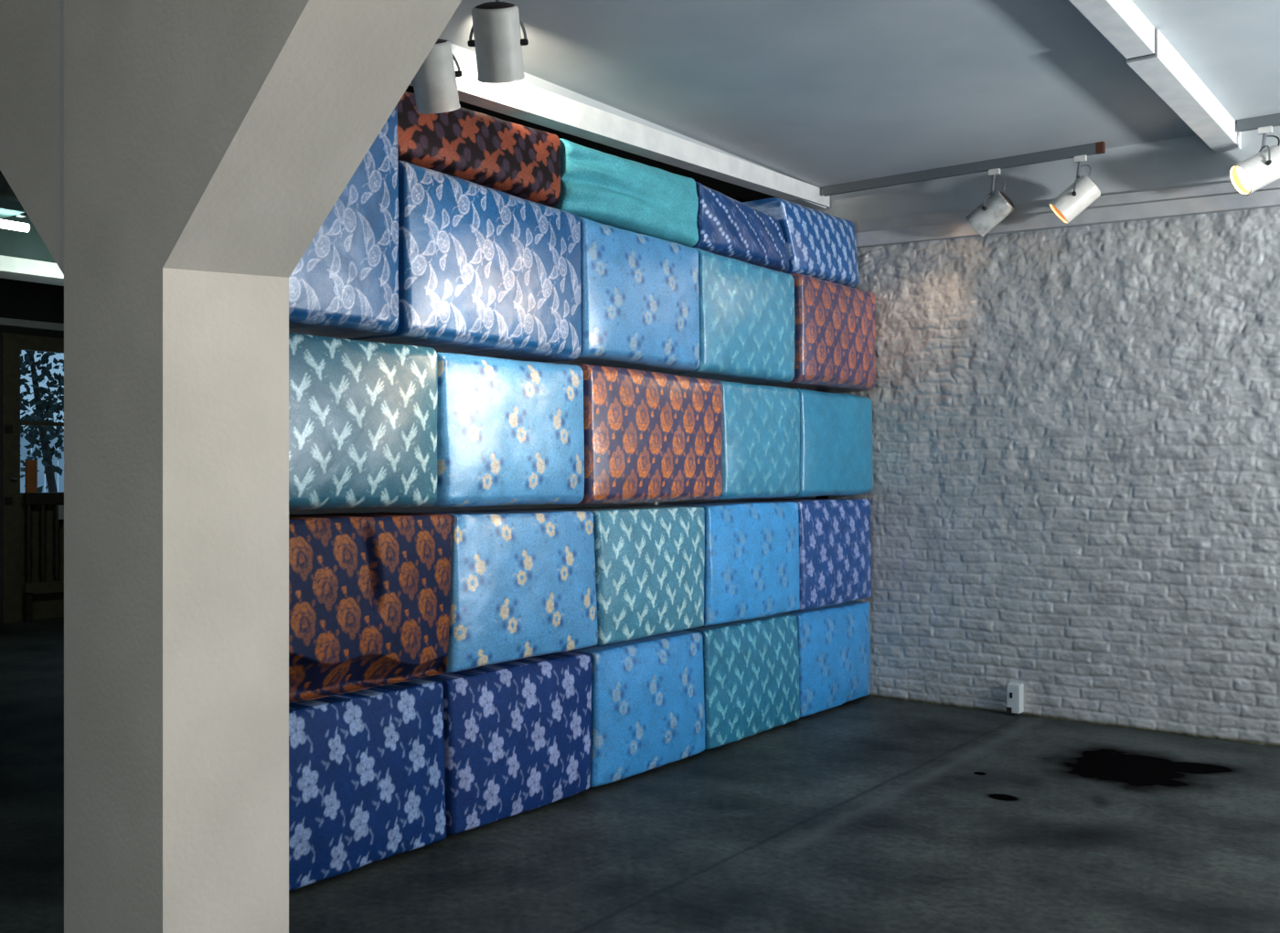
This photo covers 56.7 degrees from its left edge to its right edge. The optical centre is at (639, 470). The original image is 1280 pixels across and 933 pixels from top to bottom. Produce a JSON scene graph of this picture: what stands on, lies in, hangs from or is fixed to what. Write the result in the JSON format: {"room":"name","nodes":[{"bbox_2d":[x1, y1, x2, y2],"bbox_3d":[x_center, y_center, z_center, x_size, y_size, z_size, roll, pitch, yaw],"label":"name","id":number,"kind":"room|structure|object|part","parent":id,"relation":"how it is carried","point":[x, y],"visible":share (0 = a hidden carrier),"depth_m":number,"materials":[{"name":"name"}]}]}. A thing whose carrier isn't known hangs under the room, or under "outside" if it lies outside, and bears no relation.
{"room":"art gallery","nodes":[
{"label":"art gallery","id":0,"kind":"room"},
{"bbox_2d":[0,277,63,338],"bbox_3d":[-6.265,-1.680,12.480,0.200,0.560,1.850,0,0,37],"label":"wall","id":1,"kind":"structure","parent":0,"point":[21,300],"depth_m":12.28,"materials":[{"name":"black"}]},
{"bbox_2d":[0,332,20,623],"bbox_3d":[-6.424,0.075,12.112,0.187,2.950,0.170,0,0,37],"label":"door","id":2,"kind":"structure","parent":1,"relation":"in","point":[9,343],"depth_m":12.08,"materials":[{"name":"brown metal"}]},
{"bbox_2d":[20,334,63,621],"bbox_3d":[-6.047,0.075,12.704,0.080,2.950,1.230,0,0,37],"label":"window","id":3,"kind":"structure","parent":1,"relation":"in","point":[47,605],"depth_m":12.39,"materials":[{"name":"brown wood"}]},
{"bbox_3d":[-6.077,0.740,12.664,0.020,0.820,1.130,0,0,37],"label":"panel","id":4,"kind":"part","parent":3,"relation":"part of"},
{"bbox_2d":[288,496,815,514],"bbox_3d":[-0.367,-0.205,6.386,0.150,3.510,5.177,0,0,37],"label":"wall","id":5,"kind":"structure","parent":0,"point":[514,506],"depth_m":5.75,"materials":[{"name":"paint"}]},
{"bbox_2d":[405,85,787,202],"bbox_3d":[-0.315,-1.505,6.328,0.005,0.910,5.147,0,0,37],"label":"trim","id":6,"kind":"structure","parent":5,"relation":"attached to","point":[741,194],"depth_m":6.77,"materials":[{"name":"black"}]},
{"bbox_2d":[409,58,829,207],"bbox_3d":[-0.458,-1.820,6.035,0.115,0.280,5.807,0,0,37],"label":"ceiling beam","id":7,"kind":"structure","parent":5,"relation":"attached to","point":[519,100],"depth_m":6.42,"materials":[{"name":"white paint"}]},
{"bbox_2d":[439,38,826,210],"bbox_3d":[-0.468,-1.901,6.043,0.090,0.122,5.807,0,0,37],"label":"trim","id":8,"kind":"structure","parent":5,"relation":"attached to","point":[460,53],"depth_m":6.25,"materials":[{"name":"paint"}]},
{"bbox_2d":[0,617,1279,932],"bbox_3d":[-2.430,1.600,4.760,16.400,0.100,11.100,0,0,37],"label":"floor","id":9,"kind":"structure","parent":0,"point":[865,815],"depth_m":4.93,"materials":[{"name":"concrete"}]},
{"bbox_2d":[22,492,63,622],"bbox_3d":[-5.935,0.889,12.595,0.070,1.318,1.170,0,0,37],"label":"wooden balustrade","id":10,"kind":"object","parent":9,"relation":"on","point":[43,587],"visible":0.37,"depth_m":12.25,"materials":[{"name":"brown wood"}]},
{"bbox_2d":[25,459,37,492],"bbox_3d":[-6.252,0.059,12.189,0.030,0.338,0.110,0,0,37],"label":"board","id":11,"kind":"object","parent":10,"relation":"on","point":[31,465],"visible":1,"depth_m":12.18,"materials":[{"name":"orange wood"}]},
{"bbox_3d":[-5.935,0.290,12.595,0.070,0.120,1.170,0,0,37],"label":"rail","id":12,"kind":"part","parent":10,"relation":"part of","materials":[{"name":"brown wood"}]},
{"bbox_3d":[-5.935,1.210,12.595,0.070,0.120,1.170,0,0,37],"label":"rail","id":13,"kind":"part","parent":10,"relation":"part of","materials":[{"name":"brown wood"}]},
{"bbox_2d":[57,505,63,520],"bbox_3d":[-5.982,0.435,12.455,0.018,0.150,0.250,0,0,37],"label":"card","id":14,"kind":"object","parent":10,"relation":"attached to","point":[60,508],"visible":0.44,"depth_m":12.37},
{"bbox_2d":[0,0,461,932],"bbox_3d":[-1.018,0.161,2.630,2.135,2.779,0.305,0,0,37],"label":"concrete column","id":15,"kind":"structure","parent":9,"relation":"on","point":[176,162],"depth_m":2.49,"materials":[{"name":"white concrete"}]},
{"bbox_3d":[-2.784,-1.595,3.955,15.600,0.730,0.305,0,0,37],"label":"trim","id":16,"kind":"structure","parent":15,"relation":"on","visible":0},
{"bbox_2d":[0,255,63,286],"bbox_3d":[-4.743,-1.558,9.259,0.360,0.115,5.831,0,0,37],"label":"trim","id":17,"kind":"structure","parent":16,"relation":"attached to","point":[11,268],"depth_m":9.12,"materials":[{"name":"white paint"}]},
{"bbox_2d":[288,678,446,892],"bbox_3d":[-1.266,1.209,4.658,0.476,0.662,1.024,0,0,37],"label":"cushion","id":18,"kind":"object","parent":9,"relation":"on","point":[367,782],"visible":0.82,"depth_m":4.57,"materials":[{"name":"blue fabric"}]},
{"bbox_2d":[288,512,452,703],"bbox_3d":[-1.252,0.514,4.660,0.497,0.672,1.040,0,0,37],"label":"cushion","id":19,"kind":"object","parent":18,"relation":"on","point":[369,593],"visible":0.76,"depth_m":4.57,"materials":[{"name":"fabric"}]},
{"bbox_2d":[288,332,437,511],"bbox_3d":[-1.278,-0.180,4.634,0.487,0.663,0.968,0,0,37],"label":"cushion","id":20,"kind":"object","parent":19,"relation":"on","point":[363,414],"visible":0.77,"depth_m":4.53,"materials":[{"name":"teal fabric"}]},
{"bbox_2d":[288,104,398,339],"bbox_3d":[-1.342,-1.100,4.549,0.486,1.113,0.756,0,0,37],"label":"cushion","id":21,"kind":"object","parent":20,"relation":"on","point":[345,285],"visible":0.32,"depth_m":4.53,"materials":[{"name":"blue fabric"}]},
{"bbox_2d":[422,650,591,834],"bbox_3d":[-0.666,1.208,5.458,0.476,0.660,0.953,0,0,37],"label":"cushion","id":22,"kind":"object","parent":9,"relation":"on","point":[517,733],"visible":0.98,"depth_m":5.25,"materials":[{"name":"blue fabric"}]},
{"bbox_2d":[414,509,597,672],"bbox_3d":[-0.650,0.517,5.473,0.484,0.664,0.983,0,0,37],"label":"cushion","id":23,"kind":"object","parent":22,"relation":"on","point":[523,581],"visible":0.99,"depth_m":5.26,"materials":[{"name":"blue fabric"}]},
{"bbox_2d":[431,352,584,507],"bbox_3d":[-0.698,-0.172,5.404,0.490,0.666,0.918,0,0,37],"label":"cushion","id":24,"kind":"object","parent":23,"relation":"on","point":[510,432],"visible":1,"depth_m":5.19,"materials":[{"name":"blue fabric"}]},
{"bbox_2d":[349,160,581,362],"bbox_3d":[-0.767,-0.890,5.316,0.485,0.726,1.105,0,0,37],"label":"cushion","id":25,"kind":"object","parent":24,"relation":"on","point":[484,271],"visible":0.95,"depth_m":5.08,"materials":[{"name":"blue fabric"}]},
{"bbox_2d":[397,91,560,207],"bbox_3d":[-0.815,-1.438,5.331,0.392,0.354,1.072,0,0,37],"label":"cushion","id":26,"kind":"object","parent":25,"relation":"on","point":[511,158],"visible":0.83,"depth_m":5.20,"materials":[{"name":"orange fabric"}]},
{"bbox_2d":[572,630,704,787],"bbox_3d":[-0.084,1.211,6.232,0.480,0.659,0.966,0,0,37],"label":"cushion","id":27,"kind":"object","parent":9,"relation":"on","point":[648,704],"visible":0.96,"depth_m":6.01,"materials":[{"name":"blue fabric"}]},
{"bbox_2d":[530,505,704,645],"bbox_3d":[-0.079,0.524,6.236,0.482,0.658,0.942,0,0,37],"label":"cushion","id":28,"kind":"object","parent":27,"relation":"on","point":[650,560],"visible":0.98,"depth_m":6.03,"materials":[{"name":"teal fabric"}]},
{"bbox_2d":[576,363,722,504],"bbox_3d":[-0.055,-0.174,6.254,0.499,0.680,1.164,0,0,37],"label":"cushion","id":29,"kind":"object","parent":28,"relation":"on","point":[650,437],"visible":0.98,"depth_m":6.00,"materials":[{"name":"orange fabric"}]},
{"bbox_2d":[546,216,699,373],"bbox_3d":[-0.130,-0.879,6.166,0.484,0.680,0.979,0,0,37],"label":"cushion","id":30,"kind":"object","parent":29,"relation":"on","point":[640,306],"visible":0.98,"depth_m":5.96,"materials":[{"name":"blue fabric"}]},
{"bbox_2d":[554,138,698,247],"bbox_3d":[-0.132,-1.440,6.236,0.398,0.384,1.135,0,0,37],"label":"cushion","id":31,"kind":"object","parent":30,"relation":"on","point":[596,186],"visible":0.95,"depth_m":6.04,"materials":[{"name":"teal fabric"}]},
{"bbox_2d":[682,613,799,750],"bbox_3d":[0.523,1.212,7.043,0.478,0.660,1.048,0,0,37],"label":"cushion","id":32,"kind":"object","parent":9,"relation":"on","point":[751,667],"visible":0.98,"depth_m":6.81,"materials":[{"name":"teal fabric"}]},
{"bbox_2d":[650,501,799,626],"bbox_3d":[0.523,0.528,7.038,0.484,0.674,1.035,0,0,37],"label":"cushion","id":33,"kind":"object","parent":32,"relation":"on","point":[752,562],"visible":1,"depth_m":6.81,"materials":[{"name":"blue fabric"}]},
{"bbox_2d":[716,381,799,500],"bbox_3d":[0.568,-0.172,7.091,0.491,0.673,0.872,0,0,37],"label":"cushion","id":34,"kind":"object","parent":33,"relation":"on","point":[761,423],"visible":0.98,"depth_m":6.88,"materials":[{"name":"teal fabric"}]},
{"bbox_2d":[666,247,794,384],"bbox_3d":[0.485,-0.878,6.985,0.486,0.680,1.031,0,0,37],"label":"cushion","id":35,"kind":"object","parent":34,"relation":"on","point":[747,310],"visible":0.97,"depth_m":6.77,"materials":[{"name":"teal fabric"}]},
{"bbox_2d":[691,181,789,272],"bbox_3d":[0.530,-1.434,7.125,0.390,0.376,1.031,0,0,37],"label":"cushion","id":36,"kind":"object","parent":35,"relation":"on","point":[728,227],"visible":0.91,"depth_m":6.89,"materials":[{"name":"blue fabric"}]},
{"bbox_2d":[784,600,870,717],"bbox_3d":[1.132,1.217,7.852,0.481,0.647,0.982,0,0,37],"label":"cushion","id":37,"kind":"object","parent":9,"relation":"on","point":[834,641],"visible":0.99,"depth_m":7.63,"materials":[{"name":"blue fabric"}]},
{"bbox_2d":[746,498,872,610],"bbox_3d":[1.133,0.531,7.850,0.485,0.683,0.984,0,0,37],"label":"cushion","id":38,"kind":"object","parent":37,"relation":"on","point":[835,537],"visible":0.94,"depth_m":7.64,"materials":[{"name":"blue fabric"}]},
{"bbox_2d":[789,388,873,497],"bbox_3d":[1.136,-0.173,7.852,0.488,0.683,0.982,0,0,37],"label":"cushion","id":39,"kind":"object","parent":38,"relation":"on","point":[836,429],"visible":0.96,"depth_m":7.62,"materials":[{"name":"teal fabric"}]},
{"bbox_2d":[757,273,875,393],"bbox_3d":[1.129,-0.883,7.821,0.514,0.687,1.038,0,0,37],"label":"cushion","id":40,"kind":"object","parent":39,"relation":"on","point":[835,324],"visible":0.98,"depth_m":7.56,"materials":[{"name":"orange fabric"}]},
{"bbox_2d":[742,197,858,287],"bbox_3d":[1.069,-1.483,7.846,0.388,0.474,1.072,0,0,37],"label":"cushion","id":41,"kind":"object","parent":40,"relation":"on","point":[820,245],"visible":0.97,"depth_m":7.63,"materials":[{"name":"blue fabric"}]},
{"bbox_2d":[0,0,1279,214],"bbox_3d":[-2.430,-2.010,4.760,16.400,0.100,11.100,0,0,37],"label":"ceiling","id":42,"kind":"structure","parent":0,"point":[819,93],"depth_m":5.83,"materials":[{"name":"paint"}]},
{"bbox_2d":[0,198,30,232],"bbox_3d":[-4.356,-1.734,6.942,0.300,0.452,1.480,0,0,37],"label":"fluorescent light","id":43,"kind":"object","parent":42,"relation":"hanging from","point":[7,208],"visible":0.85,"depth_m":7.38,"materials":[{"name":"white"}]},
{"bbox_2d":[0,214,56,263],"bbox_3d":[-4.743,-1.735,9.259,0.300,0.450,5.831,0,0,37],"label":"trim","id":44,"kind":"structure","parent":42,"relation":"attached to","point":[29,245],"depth_m":9.06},
{"bbox_2d":[822,141,1105,196],"bbox_3d":[2.020,-1.929,7.635,1.870,0.063,0.038,0,0,37],"label":"track","id":45,"kind":"object","parent":42,"relation":"attached to","point":[1095,148],"visible":1,"depth_m":7.56,"materials":[{"name":"grey metal"}]},
{"bbox_2d":[965,168,1014,236],"bbox_3d":[2.196,-1.686,7.441,0.295,0.426,0.216,0,0,37],"label":"lamp","id":46,"kind":"object","parent":45,"relation":"attached to","point":[994,209],"visible":1,"depth_m":7.38,"materials":[{"name":"beige metal"}]},
{"bbox_3d":[2.222,-1.800,7.465,0.020,0.141,0.049,0,0,43],"label":"stem","id":47,"kind":"part","parent":46,"relation":"part of","materials":[{"name":"grey metal"}]},
{"bbox_2d":[999,191,1013,207],"bbox_3d":[2.281,-1.688,7.384,0.085,0.113,0.141,0,0,37],"label":"vent","id":48,"kind":"object","parent":46,"relation":"attached to","point":[1004,201],"depth_m":7.33,"materials":[{"name":"brown"}]},
{"bbox_2d":[1048,154,1100,223],"bbox_3d":[2.610,-1.692,7.127,0.289,0.414,0.224,0,0,37],"label":"lamp","id":49,"kind":"object","parent":45,"relation":"attached to","point":[1081,194],"visible":1,"depth_m":7.07,"materials":[{"name":"white metal"}]},
{"bbox_3d":[2.644,-1.808,7.149,0.049,0.127,0.020,0,0,-36],"label":"stem","id":50,"kind":"part","parent":49,"relation":"part of","materials":[{"name":"grey metal"}]},
{"bbox_2d":[1068,0,1154,58],"bbox_3d":[-0.311,-1.903,1.899,0.123,0.117,8.465,0,0,37],"label":"trim","id":51,"kind":"structure","parent":42,"relation":"attached to","point":[1121,22],"depth_m":4.96,"materials":[{"name":"white paint"}]},
{"bbox_2d":[1128,29,1155,59],"bbox_3d":[2.236,-1.906,5.295,0.113,0.112,0.035,0,0,37],"label":"trim","id":52,"kind":"structure","parent":42,"relation":"attached to","point":[1155,29],"depth_m":5.27,"materials":[{"name":"grey"}]},
{"bbox_2d":[1126,29,1241,153],"bbox_3d":[2.813,-1.899,6.065,0.137,0.127,1.899,0,0,37],"label":"ceiling beam","id":53,"kind":"structure","parent":42,"relation":"attached to","point":[1166,72],"depth_m":5.89,"materials":[{"name":"white paint"}]},
{"bbox_2d":[1237,113,1279,132],"bbox_3d":[4.348,-1.929,5.889,2.510,0.063,0.038,0,0,37],"label":"track","id":54,"kind":"object","parent":42,"relation":"attached to","point":[1272,120],"visible":1,"depth_m":6.57,"materials":[{"name":"grey metal"}]},
{"bbox_2d":[1228,126,1279,195],"bbox_3d":[3.411,-1.707,6.527,0.303,0.383,0.226,0,0,-11],"label":"lamp","id":55,"kind":"object","parent":54,"relation":"attached to","point":[1261,169],"visible":1,"depth_m":6.47,"materials":[{"name":"white metal"}]},
{"bbox_3d":[3.343,-1.618,6.528,0.102,0.131,0.126,0,0,37],"label":"bulb","id":56,"kind":"part","parent":55,"relation":"part of","materials":[{"name":"white glass"}]},
{"bbox_3d":[3.446,-1.825,6.550,0.044,0.094,0.020,0,0,-36],"label":"stem","id":57,"kind":"part","parent":55,"relation":"part of","materials":[{"name":"grey metal"}]},
{"bbox_2d":[815,495,828,498],"bbox_3d":[4.176,0.000,6.402,7.400,3.100,0.200,0,0,37],"label":"wall","id":58,"kind":"structure","parent":0,"point":[825,496],"depth_m":8.43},
{"bbox_2d":[817,126,1279,746],"bbox_3d":[4.160,-0.205,6.371,7.410,3.510,0.269,0,0,37],"label":"wall","id":59,"kind":"structure","parent":0,"point":[1074,496],"depth_m":7.29,"materials":[{"name":"paint"}]},
{"bbox_2d":[1006,682,1023,714],"bbox_3d":[2.380,1.440,7.519,0.082,0.180,0.108,0,0,37],"label":"wall socket","id":60,"kind":"object","parent":59,"relation":"attached to","point":[1015,698],"visible":1,"depth_m":7.48,"materials":[{"name":"paint"}]},
{"bbox_2d":[853,178,1279,233],"bbox_3d":[4.151,-1.640,6.243,7.250,0.178,0.085,0,0,37],"label":"trim","id":61,"kind":"structure","parent":59,"relation":"attached to","point":[1222,188],"depth_m":7.22,"materials":[{"name":"paint"}]},
{"bbox_2d":[854,189,1279,248],"bbox_3d":[4.140,-1.555,6.229,7.250,0.175,0.120,0,0,37],"label":"trim","id":62,"kind":"structure","parent":59,"relation":"attached to","point":[1268,198],"depth_m":7.21,"materials":[{"name":"paint"}]},
{"bbox_3d":[-2.094,-0.205,11.042,8.200,3.510,0.200,0,0,37],"label":"wall","id":63,"kind":"structure","parent":0,"visible":0},
{"bbox_2d":[0,317,63,331],"bbox_3d":[-7.135,-1.505,11.053,0.080,0.070,5.831,0,0,37],"label":"trim","id":64,"kind":"structure","parent":63,"relation":"attached to","point":[6,322],"depth_m":12.19,"materials":[{"name":"paint"}]},
{"bbox_3d":[-0.296,-1.928,4.147,2.250,0.063,0.038,0,0,37],"label":"track","id":65,"kind":"object","parent":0,"visible":0},
{"bbox_2d":[411,38,462,114],"bbox_3d":[-0.803,-1.642,4.625,0.215,0.514,0.252,0,0,37],"label":"lamp","id":66,"kind":"object","parent":65,"relation":"attached to","point":[434,84],"visible":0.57,"depth_m":4.57,"materials":[{"name":"white metal"}]},
{"bbox_2d":[435,38,447,43],"bbox_3d":[-0.813,-1.646,4.566,0.142,0.067,0.132,0,0,37],"label":"vent","id":67,"kind":"object","parent":66,"relation":"attached to","point":[439,41],"depth_m":4.54,"materials":[{"name":"brown"}]},
{"bbox_3d":[-0.710,-1.549,4.633,0.033,0.026,0.024,0,0,-7],"label":"pivot knob","id":68,"kind":"part","parent":66,"relation":"part of","materials":[{"name":"black plastic"}]},
{"bbox_2d":[467,0,528,83],"bbox_3d":[-0.516,-1.651,4.316,0.227,0.495,0.252,0,0,37],"label":"lamp","id":69,"kind":"object","parent":65,"relation":"attached to","point":[497,42],"visible":1,"depth_m":4.25,"materials":[{"name":"white metal"}]},
{"bbox_3d":[-0.611,-1.555,4.318,0.030,0.024,0.024,0,0,4],"label":"pivot knob","id":70,"kind":"part","parent":69,"relation":"part of","materials":[{"name":"black plastic"}]},
{"bbox_2d":[475,1,514,9],"bbox_3d":[-0.520,-1.663,4.253,0.139,0.072,0.132,0,0,37],"label":"vent","id":71,"kind":"object","parent":69,"relation":"attached to","point":[490,5],"depth_m":4.22,"materials":[{"name":"brown"}]},
{"bbox_3d":[-0.421,-1.555,4.306,0.030,0.024,0.024,0,0,4],"label":"pivot knob","id":72,"kind":"part","parent":69,"relation":"part of","materials":[{"name":"black plastic"}]},
{"label":"outside","id":73,"kind":"structure","parent":0,"visible":0},
{"bbox_2d":[20,350,63,492],"bbox_3d":[-7.647,-0.199,14.991,1.229,3.907,1.498,0,0,37],"label":"tree","id":74,"kind":"object","parent":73,"point":[51,407],"visible":0.57,"depth_m":14.99,"materials":[{"name":"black plant"}]},
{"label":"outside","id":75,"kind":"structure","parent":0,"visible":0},
{"bbox_2d":[20,427,63,492],"bbox_3d":[-8.412,0.475,17.184,0.080,2.150,4.200,0,0,37],"label":"fence","id":76,"kind":"object","parent":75,"point":[23,442],"visible":0.02,"depth_m":16.94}
]}

